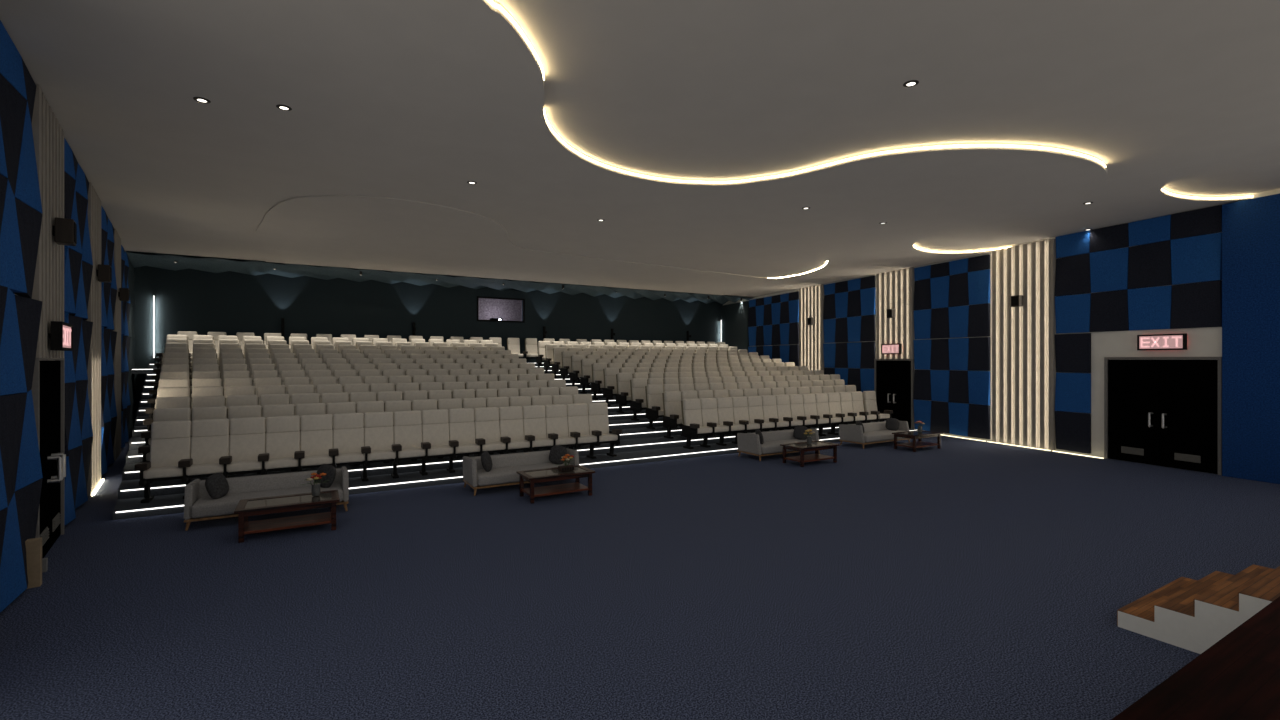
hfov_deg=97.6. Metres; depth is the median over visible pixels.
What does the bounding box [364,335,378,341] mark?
seat
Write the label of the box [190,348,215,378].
seat
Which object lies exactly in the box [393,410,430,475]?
seat
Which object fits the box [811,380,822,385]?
seat
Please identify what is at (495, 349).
seat
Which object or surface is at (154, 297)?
light bar
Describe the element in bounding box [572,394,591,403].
seat
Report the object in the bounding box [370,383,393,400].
seat
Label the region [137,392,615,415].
tier
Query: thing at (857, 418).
seat cushion
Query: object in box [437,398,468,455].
seat
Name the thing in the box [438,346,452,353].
seat
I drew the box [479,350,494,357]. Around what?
seat
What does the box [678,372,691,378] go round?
seat
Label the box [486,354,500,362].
seat
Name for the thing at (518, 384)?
seat
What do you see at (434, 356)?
seat
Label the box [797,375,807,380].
seat
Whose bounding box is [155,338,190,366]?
seat
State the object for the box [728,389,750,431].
seat
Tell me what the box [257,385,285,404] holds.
seat
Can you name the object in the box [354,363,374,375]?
seat
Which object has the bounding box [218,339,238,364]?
seat
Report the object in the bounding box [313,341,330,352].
seat
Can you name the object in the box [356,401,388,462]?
seat
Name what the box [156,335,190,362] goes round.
seat
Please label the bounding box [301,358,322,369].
seat
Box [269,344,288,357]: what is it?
seat
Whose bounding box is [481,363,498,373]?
seat
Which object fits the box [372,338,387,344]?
seat
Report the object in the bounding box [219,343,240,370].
seat
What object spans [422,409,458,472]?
seat
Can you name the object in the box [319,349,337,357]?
seat
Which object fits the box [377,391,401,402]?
seat
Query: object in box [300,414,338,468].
seat
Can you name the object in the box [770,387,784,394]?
seat
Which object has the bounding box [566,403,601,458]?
seat
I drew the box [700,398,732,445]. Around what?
seat
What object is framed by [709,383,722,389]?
seat
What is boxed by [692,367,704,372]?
seat
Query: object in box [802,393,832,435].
seat
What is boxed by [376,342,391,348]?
seat
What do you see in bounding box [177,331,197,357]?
seat
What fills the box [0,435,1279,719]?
floor
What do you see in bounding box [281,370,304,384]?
seat
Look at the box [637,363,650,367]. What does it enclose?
seat
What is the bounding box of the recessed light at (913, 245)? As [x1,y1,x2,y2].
[913,245,1006,252]
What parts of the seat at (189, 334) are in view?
backrest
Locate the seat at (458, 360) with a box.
[455,358,471,368]
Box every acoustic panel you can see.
[0,20,42,611]
[64,138,92,524]
[101,205,116,475]
[121,245,130,447]
[127,259,135,437]
[721,301,748,352]
[748,291,798,365]
[823,275,875,392]
[913,254,989,438]
[1055,205,1221,453]
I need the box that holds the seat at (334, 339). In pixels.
[332,337,347,348]
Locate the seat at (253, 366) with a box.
[251,364,274,379]
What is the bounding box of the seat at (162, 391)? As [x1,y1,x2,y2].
[143,387,190,430]
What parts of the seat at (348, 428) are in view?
backrest, under frame, armrest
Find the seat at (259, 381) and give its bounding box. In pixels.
[255,377,281,394]
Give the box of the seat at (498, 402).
[486,397,515,451]
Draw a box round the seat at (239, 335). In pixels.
[236,332,254,350]
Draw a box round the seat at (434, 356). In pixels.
[429,354,446,362]
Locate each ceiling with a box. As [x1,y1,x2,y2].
[0,0,1106,296]
[126,251,752,304]
[495,0,1279,250]
[1163,146,1279,195]
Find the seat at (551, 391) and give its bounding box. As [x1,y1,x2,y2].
[539,387,558,395]
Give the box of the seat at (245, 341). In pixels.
[244,340,262,357]
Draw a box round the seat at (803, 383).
[800,380,811,386]
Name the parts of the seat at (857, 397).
backrest, armrest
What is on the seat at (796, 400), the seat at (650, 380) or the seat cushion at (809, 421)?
the seat cushion at (809, 421)
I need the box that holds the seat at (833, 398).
[827,392,856,424]
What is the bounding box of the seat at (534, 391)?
[518,387,538,396]
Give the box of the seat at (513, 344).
[507,338,527,358]
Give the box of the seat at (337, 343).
[335,341,351,348]
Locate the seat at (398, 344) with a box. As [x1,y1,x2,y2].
[396,342,410,348]
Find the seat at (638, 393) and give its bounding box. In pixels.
[630,378,655,420]
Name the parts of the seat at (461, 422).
backrest, under frame, armrest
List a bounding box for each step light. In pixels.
[116,430,913,512]
[121,427,838,491]
[125,430,679,472]
[128,421,662,456]
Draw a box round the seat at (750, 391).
[742,388,764,430]
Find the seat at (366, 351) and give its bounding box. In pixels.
[363,349,380,357]
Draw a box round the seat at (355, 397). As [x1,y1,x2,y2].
[349,392,375,403]
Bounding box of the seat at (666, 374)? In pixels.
[663,372,677,377]
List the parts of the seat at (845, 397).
backrest, armrest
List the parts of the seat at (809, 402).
backrest, armrest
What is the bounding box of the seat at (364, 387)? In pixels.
[343,383,368,401]
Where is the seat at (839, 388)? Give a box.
[833,385,844,391]
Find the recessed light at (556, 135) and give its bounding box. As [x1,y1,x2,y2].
[544,109,1105,182]
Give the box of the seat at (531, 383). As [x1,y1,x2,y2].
[527,380,546,388]
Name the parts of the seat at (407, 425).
backrest, under frame, armrest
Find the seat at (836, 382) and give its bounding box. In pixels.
[834,379,844,385]
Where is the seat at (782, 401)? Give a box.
[775,394,806,428]
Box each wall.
[134,266,721,426]
[479,298,521,320]
[723,188,1279,465]
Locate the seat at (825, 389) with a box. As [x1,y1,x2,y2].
[821,386,833,392]
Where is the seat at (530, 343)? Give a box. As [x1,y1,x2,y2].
[525,338,542,365]
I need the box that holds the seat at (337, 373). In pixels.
[334,370,355,383]
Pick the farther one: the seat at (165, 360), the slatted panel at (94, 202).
the seat at (165, 360)
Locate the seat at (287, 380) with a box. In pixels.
[284,377,309,393]
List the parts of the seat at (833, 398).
backrest, armrest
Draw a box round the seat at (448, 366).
[442,363,459,374]
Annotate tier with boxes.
[113,428,916,519]
[118,422,871,499]
[122,426,681,480]
[126,417,662,463]
[129,410,645,449]
[132,366,551,373]
[132,404,645,436]
[135,398,629,425]
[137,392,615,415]
[139,387,602,406]
[141,382,590,398]
[143,378,577,391]
[144,374,568,384]
[146,371,559,378]
[148,363,543,368]
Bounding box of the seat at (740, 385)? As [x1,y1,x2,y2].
[737,382,750,388]
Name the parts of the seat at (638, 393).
panel, backrest, armrest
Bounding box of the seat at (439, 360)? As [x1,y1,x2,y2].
[435,358,452,368]
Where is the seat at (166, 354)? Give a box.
[152,352,190,385]
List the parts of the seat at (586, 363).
panel, backrest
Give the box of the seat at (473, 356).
[467,354,483,362]
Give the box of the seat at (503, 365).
[500,363,516,371]
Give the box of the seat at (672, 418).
[662,391,684,438]
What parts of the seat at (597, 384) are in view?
panel, backrest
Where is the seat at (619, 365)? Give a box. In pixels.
[607,363,621,368]
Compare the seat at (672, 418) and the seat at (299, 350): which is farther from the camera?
the seat at (299, 350)
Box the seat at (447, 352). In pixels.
[443,350,458,357]
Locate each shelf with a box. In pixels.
[244,512,330,533]
[522,482,588,496]
[785,454,833,461]
[897,441,937,447]
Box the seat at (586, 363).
[580,358,601,393]
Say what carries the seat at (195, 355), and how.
on the tier at (142, 403)
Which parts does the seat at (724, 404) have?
backrest, armrest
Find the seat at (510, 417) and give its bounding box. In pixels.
[499,406,534,451]
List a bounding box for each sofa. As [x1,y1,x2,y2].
[184,466,348,530]
[463,448,578,495]
[737,429,819,460]
[839,420,909,448]
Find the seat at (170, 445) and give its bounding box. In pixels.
[135,420,192,502]
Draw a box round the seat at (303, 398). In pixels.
[291,393,319,405]
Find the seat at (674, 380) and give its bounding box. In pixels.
[663,377,678,384]
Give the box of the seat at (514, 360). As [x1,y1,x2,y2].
[510,358,526,367]
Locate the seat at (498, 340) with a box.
[489,337,501,346]
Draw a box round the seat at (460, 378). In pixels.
[456,375,476,382]
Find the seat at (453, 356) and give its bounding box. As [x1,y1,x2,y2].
[449,354,465,362]
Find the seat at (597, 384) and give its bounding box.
[591,363,613,399]
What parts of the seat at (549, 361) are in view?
backrest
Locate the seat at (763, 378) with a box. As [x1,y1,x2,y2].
[761,376,772,381]
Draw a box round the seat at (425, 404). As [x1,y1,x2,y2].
[411,399,442,457]
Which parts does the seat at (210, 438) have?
under frame, backrest, armrest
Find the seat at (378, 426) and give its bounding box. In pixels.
[364,411,401,477]
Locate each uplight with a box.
[281,318,283,336]
[413,322,415,335]
[543,326,546,338]
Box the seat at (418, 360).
[415,358,432,368]
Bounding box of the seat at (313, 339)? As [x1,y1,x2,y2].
[311,337,327,348]
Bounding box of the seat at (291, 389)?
[287,384,313,403]
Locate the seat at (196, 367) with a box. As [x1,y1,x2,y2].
[191,364,218,396]
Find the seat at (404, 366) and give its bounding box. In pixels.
[399,363,418,375]
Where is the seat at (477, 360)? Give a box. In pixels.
[474,358,490,368]
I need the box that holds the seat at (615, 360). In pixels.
[611,358,624,363]
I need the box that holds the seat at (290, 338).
[289,337,305,348]
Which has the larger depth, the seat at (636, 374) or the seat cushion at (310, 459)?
the seat at (636, 374)
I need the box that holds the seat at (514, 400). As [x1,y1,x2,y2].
[509,396,538,449]
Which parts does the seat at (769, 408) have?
backrest, armrest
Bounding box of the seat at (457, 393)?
[452,389,474,399]
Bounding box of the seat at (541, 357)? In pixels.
[536,341,551,369]
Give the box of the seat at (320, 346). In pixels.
[316,344,333,353]
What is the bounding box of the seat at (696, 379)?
[693,377,707,383]
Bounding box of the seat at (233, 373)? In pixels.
[223,370,249,387]
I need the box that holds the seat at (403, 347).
[400,345,415,353]
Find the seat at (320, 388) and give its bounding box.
[316,384,341,402]
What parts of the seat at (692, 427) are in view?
panel, backrest, armrest, armrest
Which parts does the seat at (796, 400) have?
backrest, armrest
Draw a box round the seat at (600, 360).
[596,358,610,363]
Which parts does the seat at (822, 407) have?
backrest, armrest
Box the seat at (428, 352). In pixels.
[424,350,440,357]
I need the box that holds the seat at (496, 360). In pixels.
[492,358,508,367]
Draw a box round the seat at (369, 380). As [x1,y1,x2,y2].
[364,376,386,391]
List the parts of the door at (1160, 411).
handle, handle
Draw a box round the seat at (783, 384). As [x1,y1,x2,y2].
[776,381,787,387]
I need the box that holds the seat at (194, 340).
[190,339,213,366]
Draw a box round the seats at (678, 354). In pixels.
[291,333,839,432]
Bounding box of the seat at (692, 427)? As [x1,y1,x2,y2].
[681,398,716,448]
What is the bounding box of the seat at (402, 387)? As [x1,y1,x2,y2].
[395,382,418,399]
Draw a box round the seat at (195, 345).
[190,343,214,372]
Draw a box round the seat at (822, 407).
[814,393,844,434]
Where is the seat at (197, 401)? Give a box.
[192,396,225,407]
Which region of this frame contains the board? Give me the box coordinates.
[25,537,41,588]
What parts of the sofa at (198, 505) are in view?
leg, arm, rail, seat, backrest, arm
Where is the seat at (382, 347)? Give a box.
[380,345,396,352]
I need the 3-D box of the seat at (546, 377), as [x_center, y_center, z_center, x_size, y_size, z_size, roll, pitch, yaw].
[-2.719,1.084,17.026,0.651,1.300,0.775,0,0,-30]
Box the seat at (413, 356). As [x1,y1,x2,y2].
[409,354,426,362]
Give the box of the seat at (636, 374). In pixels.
[632,372,647,378]
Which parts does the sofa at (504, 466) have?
arm, rail, backrest, seat, arm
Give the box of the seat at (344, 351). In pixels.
[341,349,359,357]
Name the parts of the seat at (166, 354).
armrest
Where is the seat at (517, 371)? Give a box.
[508,368,525,375]
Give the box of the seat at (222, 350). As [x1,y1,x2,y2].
[220,348,241,364]
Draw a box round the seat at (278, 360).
[276,358,297,370]
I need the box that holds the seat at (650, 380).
[647,378,662,384]
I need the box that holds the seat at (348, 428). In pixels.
[333,413,370,480]
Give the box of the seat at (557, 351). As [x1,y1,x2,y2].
[552,347,569,378]
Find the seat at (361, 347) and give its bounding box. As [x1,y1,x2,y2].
[359,345,376,352]
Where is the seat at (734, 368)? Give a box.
[730,366,741,371]
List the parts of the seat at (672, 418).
panel, backrest, armrest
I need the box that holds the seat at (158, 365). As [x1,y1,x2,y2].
[154,343,190,372]
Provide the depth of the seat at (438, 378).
15.66 m
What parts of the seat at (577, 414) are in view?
backrest, under frame, armrest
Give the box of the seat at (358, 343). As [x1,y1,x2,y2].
[356,341,371,348]
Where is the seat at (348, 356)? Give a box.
[345,353,363,363]
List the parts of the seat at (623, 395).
panel, backrest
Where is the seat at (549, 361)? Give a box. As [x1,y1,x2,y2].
[544,344,560,373]
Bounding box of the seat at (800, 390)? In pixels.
[797,387,818,425]
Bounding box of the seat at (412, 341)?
[410,339,424,345]
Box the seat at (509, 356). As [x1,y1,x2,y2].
[503,354,518,362]
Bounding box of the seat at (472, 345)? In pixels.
[468,343,481,349]
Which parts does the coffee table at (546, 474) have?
leg, leg, frame, leg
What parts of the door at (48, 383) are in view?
handle, handle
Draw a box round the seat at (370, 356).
[367,353,385,363]
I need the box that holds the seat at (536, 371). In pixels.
[527,368,543,374]
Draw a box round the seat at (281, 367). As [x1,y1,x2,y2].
[278,364,300,377]
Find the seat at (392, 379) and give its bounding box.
[388,375,410,390]
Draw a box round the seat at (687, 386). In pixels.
[679,383,693,391]
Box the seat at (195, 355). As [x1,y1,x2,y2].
[190,353,216,385]
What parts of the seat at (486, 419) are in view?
backrest, under frame, armrest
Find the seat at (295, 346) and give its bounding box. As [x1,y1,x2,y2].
[293,344,311,357]
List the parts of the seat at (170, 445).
armrest, under frame, backrest, armrest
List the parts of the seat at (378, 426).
backrest, under frame, armrest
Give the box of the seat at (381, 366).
[377,363,396,375]
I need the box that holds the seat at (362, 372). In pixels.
[358,369,379,382]
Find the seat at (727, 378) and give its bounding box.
[721,376,734,382]
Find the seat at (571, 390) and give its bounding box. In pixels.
[559,386,577,394]
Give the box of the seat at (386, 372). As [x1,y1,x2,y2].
[382,369,403,382]
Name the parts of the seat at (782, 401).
backrest, armrest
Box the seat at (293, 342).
[291,340,308,352]
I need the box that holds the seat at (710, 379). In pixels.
[707,377,721,383]
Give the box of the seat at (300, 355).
[298,353,318,363]
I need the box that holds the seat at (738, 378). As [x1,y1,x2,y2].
[735,376,747,382]
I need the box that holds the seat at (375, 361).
[372,358,390,368]
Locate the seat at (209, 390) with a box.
[192,386,223,397]
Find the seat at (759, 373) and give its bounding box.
[757,371,768,376]
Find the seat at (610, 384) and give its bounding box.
[603,367,626,405]
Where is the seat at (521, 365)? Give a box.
[518,363,534,373]
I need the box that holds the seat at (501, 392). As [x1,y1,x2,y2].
[497,388,518,397]
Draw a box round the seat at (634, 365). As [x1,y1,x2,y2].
[622,363,636,368]
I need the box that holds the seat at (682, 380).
[678,377,692,383]
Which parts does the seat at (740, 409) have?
backrest, armrest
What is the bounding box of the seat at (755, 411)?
[746,396,778,431]
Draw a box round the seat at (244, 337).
[242,336,261,353]
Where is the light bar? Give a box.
[153,295,155,357]
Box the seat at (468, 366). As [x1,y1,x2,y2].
[462,363,479,374]
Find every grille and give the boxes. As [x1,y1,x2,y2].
[74,222,76,243]
[1011,296,1017,305]
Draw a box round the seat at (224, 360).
[221,358,245,379]
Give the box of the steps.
[1117,564,1279,653]
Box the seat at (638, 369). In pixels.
[634,367,649,373]
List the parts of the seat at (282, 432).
under frame, backrest, armrest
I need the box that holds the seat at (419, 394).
[403,390,426,401]
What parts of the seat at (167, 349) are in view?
armrest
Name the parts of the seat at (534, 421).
backrest, under frame, armrest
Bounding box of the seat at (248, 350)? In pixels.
[246,348,267,363]
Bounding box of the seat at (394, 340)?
[392,338,406,344]
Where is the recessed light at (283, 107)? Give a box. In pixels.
[276,104,291,110]
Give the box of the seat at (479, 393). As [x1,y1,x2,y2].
[475,388,496,397]
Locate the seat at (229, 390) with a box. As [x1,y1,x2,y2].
[225,386,255,405]
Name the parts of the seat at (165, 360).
armrest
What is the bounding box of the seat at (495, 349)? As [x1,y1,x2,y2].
[490,346,504,353]
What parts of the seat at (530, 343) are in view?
backrest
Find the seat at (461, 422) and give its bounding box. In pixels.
[448,408,484,456]
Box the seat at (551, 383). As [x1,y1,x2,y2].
[547,380,565,387]
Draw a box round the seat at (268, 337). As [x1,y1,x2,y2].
[266,336,283,349]
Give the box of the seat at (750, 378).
[748,376,760,381]
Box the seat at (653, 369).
[649,367,663,372]
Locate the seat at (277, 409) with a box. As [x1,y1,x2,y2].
[263,404,297,470]
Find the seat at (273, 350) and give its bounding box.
[271,348,291,363]
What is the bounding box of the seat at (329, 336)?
[316,334,331,344]
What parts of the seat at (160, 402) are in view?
armrest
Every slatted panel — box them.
[31,85,63,357]
[85,182,100,496]
[113,228,120,460]
[799,284,823,369]
[876,267,913,358]
[991,239,1055,450]
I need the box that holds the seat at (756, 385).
[750,382,763,388]
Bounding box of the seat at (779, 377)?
[773,375,784,381]
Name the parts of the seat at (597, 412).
backrest, armrest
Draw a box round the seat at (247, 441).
[226,417,268,474]
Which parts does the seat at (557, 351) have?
backrest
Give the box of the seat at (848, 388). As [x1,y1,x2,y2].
[844,385,855,391]
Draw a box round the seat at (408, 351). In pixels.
[404,349,420,357]
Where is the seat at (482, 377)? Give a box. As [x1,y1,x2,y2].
[477,374,496,388]
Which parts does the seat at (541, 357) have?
backrest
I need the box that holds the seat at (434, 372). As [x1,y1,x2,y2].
[427,369,446,381]
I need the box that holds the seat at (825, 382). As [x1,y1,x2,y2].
[822,380,833,385]
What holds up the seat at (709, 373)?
on the tier at (626, 415)
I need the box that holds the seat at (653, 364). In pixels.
[651,363,664,367]
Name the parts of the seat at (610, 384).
panel, backrest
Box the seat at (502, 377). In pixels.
[498,374,516,381]
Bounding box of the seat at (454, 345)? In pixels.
[451,343,464,349]
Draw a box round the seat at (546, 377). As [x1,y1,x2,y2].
[536,374,554,381]
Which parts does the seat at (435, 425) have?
backrest, under frame, armrest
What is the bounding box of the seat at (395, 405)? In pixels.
[384,400,416,460]
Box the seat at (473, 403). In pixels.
[462,397,492,453]
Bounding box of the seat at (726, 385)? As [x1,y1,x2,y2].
[723,382,736,389]
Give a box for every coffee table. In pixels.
[234,490,339,542]
[516,465,594,503]
[780,440,839,466]
[892,430,942,451]
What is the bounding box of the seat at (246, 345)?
[245,344,264,359]
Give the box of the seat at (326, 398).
[321,392,347,404]
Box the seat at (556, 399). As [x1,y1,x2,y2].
[552,395,580,446]
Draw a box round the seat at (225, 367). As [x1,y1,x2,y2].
[222,364,247,386]
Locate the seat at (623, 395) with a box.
[616,372,639,412]
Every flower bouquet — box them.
[302,473,329,484]
[557,454,573,465]
[804,429,814,435]
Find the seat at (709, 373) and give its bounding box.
[706,371,718,377]
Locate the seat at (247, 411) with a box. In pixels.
[228,405,261,473]
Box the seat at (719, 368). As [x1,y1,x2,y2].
[718,367,729,372]
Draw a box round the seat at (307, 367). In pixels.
[304,364,326,376]
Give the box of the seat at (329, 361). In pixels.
[326,358,345,369]
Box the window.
[477,296,524,322]
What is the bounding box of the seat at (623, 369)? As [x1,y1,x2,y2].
[619,367,634,373]
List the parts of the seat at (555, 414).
backrest, armrest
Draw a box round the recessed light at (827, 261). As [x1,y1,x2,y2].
[779,261,827,277]
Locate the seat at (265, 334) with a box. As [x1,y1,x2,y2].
[264,333,281,347]
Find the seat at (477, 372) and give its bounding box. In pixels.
[469,368,487,380]
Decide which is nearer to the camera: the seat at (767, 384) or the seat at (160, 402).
the seat at (160, 402)
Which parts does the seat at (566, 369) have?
panel, backrest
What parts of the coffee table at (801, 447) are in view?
leg, leg, frame, leg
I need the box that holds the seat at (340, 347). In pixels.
[338,345,355,352]
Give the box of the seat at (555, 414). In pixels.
[545,404,579,448]
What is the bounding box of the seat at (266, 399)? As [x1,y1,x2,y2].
[260,394,289,416]
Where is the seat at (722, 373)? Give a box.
[719,371,731,377]
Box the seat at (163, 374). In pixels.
[147,371,191,407]
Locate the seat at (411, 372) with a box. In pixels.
[405,369,425,382]
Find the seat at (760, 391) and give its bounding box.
[757,388,778,429]
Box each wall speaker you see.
[53,217,76,245]
[96,264,111,282]
[118,288,129,300]
[808,318,813,324]
[887,309,894,317]
[1011,295,1022,306]
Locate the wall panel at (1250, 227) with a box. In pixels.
[1222,193,1279,483]
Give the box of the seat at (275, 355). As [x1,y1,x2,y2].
[273,353,294,369]
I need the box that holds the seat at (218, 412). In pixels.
[192,406,227,420]
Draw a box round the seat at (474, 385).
[465,381,485,390]
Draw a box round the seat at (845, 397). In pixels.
[838,392,868,422]
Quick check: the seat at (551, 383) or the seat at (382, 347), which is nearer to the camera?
the seat at (551, 383)
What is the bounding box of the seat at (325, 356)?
[322,353,341,363]
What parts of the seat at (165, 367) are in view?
armrest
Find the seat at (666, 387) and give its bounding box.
[663,384,681,425]
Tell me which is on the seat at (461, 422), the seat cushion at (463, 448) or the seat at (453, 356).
the seat cushion at (463, 448)
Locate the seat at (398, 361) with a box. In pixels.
[394,358,412,368]
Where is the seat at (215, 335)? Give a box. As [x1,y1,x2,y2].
[207,332,226,356]
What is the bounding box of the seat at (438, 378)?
[435,375,455,389]
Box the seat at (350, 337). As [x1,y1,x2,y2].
[340,334,355,344]
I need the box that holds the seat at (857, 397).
[851,391,879,422]
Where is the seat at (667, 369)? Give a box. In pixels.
[664,367,677,371]
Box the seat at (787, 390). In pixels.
[784,387,805,426]
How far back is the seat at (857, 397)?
18.49 m
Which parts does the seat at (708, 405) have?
backrest, armrest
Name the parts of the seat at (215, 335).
backrest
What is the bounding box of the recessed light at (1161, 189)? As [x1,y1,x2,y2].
[1161,189,1252,198]
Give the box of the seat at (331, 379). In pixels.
[312,376,335,392]
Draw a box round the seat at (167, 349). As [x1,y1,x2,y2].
[153,347,190,378]
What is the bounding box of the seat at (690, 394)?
[681,390,703,435]
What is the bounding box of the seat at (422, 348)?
[419,346,434,353]
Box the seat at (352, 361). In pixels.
[349,358,368,369]
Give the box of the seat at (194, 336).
[190,335,216,360]
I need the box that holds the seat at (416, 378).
[412,375,433,383]
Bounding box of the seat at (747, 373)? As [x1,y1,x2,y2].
[745,371,756,375]
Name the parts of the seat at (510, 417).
backrest, under frame, armrest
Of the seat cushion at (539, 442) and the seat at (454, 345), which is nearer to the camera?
the seat cushion at (539, 442)
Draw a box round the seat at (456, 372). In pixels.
[449,369,467,376]
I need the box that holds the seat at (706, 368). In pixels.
[705,367,717,371]
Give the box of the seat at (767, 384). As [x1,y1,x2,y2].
[763,381,775,387]
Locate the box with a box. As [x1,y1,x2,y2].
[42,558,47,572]
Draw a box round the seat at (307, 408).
[295,403,325,417]
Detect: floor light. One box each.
[92,479,103,495]
[941,434,985,441]
[987,441,1050,450]
[1053,451,1103,458]
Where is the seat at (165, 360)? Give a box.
[150,358,189,389]
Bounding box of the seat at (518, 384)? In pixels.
[507,380,527,389]
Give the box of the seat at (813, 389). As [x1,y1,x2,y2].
[809,386,821,392]
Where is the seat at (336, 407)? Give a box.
[326,402,359,465]
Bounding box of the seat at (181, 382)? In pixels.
[145,378,191,418]
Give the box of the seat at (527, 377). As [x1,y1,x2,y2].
[517,374,535,381]
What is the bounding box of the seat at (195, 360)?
[190,358,217,388]
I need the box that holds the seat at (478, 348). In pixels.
[473,346,487,353]
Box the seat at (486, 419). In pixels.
[474,407,510,453]
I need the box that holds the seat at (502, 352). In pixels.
[496,350,510,357]
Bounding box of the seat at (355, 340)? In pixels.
[353,338,368,345]
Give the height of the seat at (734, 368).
1.300 m
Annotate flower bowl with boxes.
[558,465,574,471]
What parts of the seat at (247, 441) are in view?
under frame, backrest, armrest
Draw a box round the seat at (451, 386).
[443,382,464,391]
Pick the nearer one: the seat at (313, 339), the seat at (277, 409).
the seat at (277, 409)
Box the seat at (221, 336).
[217,335,237,358]
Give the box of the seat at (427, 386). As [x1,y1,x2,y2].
[419,382,441,398]
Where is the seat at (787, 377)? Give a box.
[785,375,796,380]
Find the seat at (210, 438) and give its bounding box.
[186,418,231,477]
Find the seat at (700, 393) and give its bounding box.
[697,390,719,434]
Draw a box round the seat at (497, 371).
[489,368,507,380]
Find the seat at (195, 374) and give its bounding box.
[191,371,220,406]
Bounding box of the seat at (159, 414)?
[138,407,191,482]
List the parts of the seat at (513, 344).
backrest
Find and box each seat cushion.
[143,465,186,478]
[146,452,149,460]
[186,462,223,475]
[226,459,261,471]
[265,457,297,468]
[301,454,332,465]
[335,452,364,462]
[367,450,395,460]
[395,447,425,457]
[428,445,453,455]
[456,443,479,453]
[482,442,505,450]
[502,440,529,448]
[526,438,552,446]
[527,354,537,356]
[548,437,575,444]
[570,435,596,443]
[592,433,617,441]
[658,409,663,414]
[677,418,682,423]
[698,426,712,433]
[704,425,728,431]
[721,424,744,430]
[738,423,759,429]
[756,422,774,427]
[772,421,788,426]
[782,420,802,425]
[796,419,815,424]
[809,418,828,423]
[828,417,841,422]
[840,416,853,421]
[850,415,864,420]
[859,415,876,419]
[869,414,889,418]
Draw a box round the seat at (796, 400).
[789,394,819,428]
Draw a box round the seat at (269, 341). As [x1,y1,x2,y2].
[268,340,286,352]
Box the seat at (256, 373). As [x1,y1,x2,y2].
[253,370,277,386]
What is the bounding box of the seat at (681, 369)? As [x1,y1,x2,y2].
[678,367,691,372]
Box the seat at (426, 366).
[421,363,439,374]
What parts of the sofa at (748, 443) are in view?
arm, rail, backrest, seat, arm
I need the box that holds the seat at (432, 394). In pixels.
[428,390,451,400]
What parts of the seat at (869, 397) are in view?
backrest, armrest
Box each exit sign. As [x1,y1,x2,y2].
[48,321,72,350]
[881,343,901,353]
[1137,333,1186,349]
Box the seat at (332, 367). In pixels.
[329,364,350,375]
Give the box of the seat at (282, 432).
[265,415,304,471]
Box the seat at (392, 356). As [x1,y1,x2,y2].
[389,354,406,362]
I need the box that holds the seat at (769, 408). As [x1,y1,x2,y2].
[761,395,792,429]
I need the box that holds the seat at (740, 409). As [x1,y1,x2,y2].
[731,396,763,432]
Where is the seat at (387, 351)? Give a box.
[384,349,401,357]
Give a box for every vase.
[311,483,320,495]
[807,436,811,443]
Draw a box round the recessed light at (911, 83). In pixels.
[903,80,918,86]
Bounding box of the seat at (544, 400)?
[531,395,551,405]
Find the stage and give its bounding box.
[1111,596,1279,719]
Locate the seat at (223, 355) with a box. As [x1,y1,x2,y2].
[220,353,243,372]
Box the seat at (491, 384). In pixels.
[486,381,506,389]
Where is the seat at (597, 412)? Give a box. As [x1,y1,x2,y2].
[587,402,621,456]
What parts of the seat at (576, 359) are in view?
panel, backrest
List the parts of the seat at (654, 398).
panel, backrest, armrest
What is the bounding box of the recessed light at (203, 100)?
[193,97,210,102]
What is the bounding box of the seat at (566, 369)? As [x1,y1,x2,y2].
[561,351,579,382]
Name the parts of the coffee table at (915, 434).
leg, leg, frame, leg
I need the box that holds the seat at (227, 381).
[224,378,252,395]
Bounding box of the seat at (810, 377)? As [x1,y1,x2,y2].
[808,375,818,379]
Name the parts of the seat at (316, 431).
under frame, backrest, armrest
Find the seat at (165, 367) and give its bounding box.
[149,364,191,401]
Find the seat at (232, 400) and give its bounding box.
[226,395,258,407]
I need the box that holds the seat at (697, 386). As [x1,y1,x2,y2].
[694,383,708,390]
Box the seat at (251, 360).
[249,358,271,377]
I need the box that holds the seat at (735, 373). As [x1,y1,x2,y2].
[732,371,744,376]
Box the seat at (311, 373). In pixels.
[308,370,330,384]
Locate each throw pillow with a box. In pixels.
[205,473,228,498]
[315,464,335,487]
[481,451,491,471]
[549,445,566,463]
[755,429,763,443]
[793,425,807,439]
[856,421,863,433]
[885,418,898,430]
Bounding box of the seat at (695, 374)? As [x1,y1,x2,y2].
[692,372,705,377]
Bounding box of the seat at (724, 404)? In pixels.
[716,397,748,443]
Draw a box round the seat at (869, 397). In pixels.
[862,391,892,421]
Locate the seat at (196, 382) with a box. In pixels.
[192,378,221,387]
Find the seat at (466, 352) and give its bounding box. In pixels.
[461,350,476,357]
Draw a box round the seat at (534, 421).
[522,405,557,449]
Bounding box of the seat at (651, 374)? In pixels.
[648,372,662,377]
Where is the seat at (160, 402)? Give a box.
[141,396,191,444]
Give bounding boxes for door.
[31,356,65,557]
[874,359,913,428]
[1104,357,1221,474]
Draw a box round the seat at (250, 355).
[247,353,269,370]
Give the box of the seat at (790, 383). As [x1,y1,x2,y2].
[788,381,799,386]
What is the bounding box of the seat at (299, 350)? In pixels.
[296,348,314,358]
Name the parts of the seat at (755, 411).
backrest, armrest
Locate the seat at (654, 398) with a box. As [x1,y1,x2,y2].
[645,384,666,428]
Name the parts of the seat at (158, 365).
armrest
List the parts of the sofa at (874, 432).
arm, backrest, rail, seat, arm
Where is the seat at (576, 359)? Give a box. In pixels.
[570,354,590,387]
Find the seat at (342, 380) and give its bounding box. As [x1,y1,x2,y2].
[338,376,361,391]

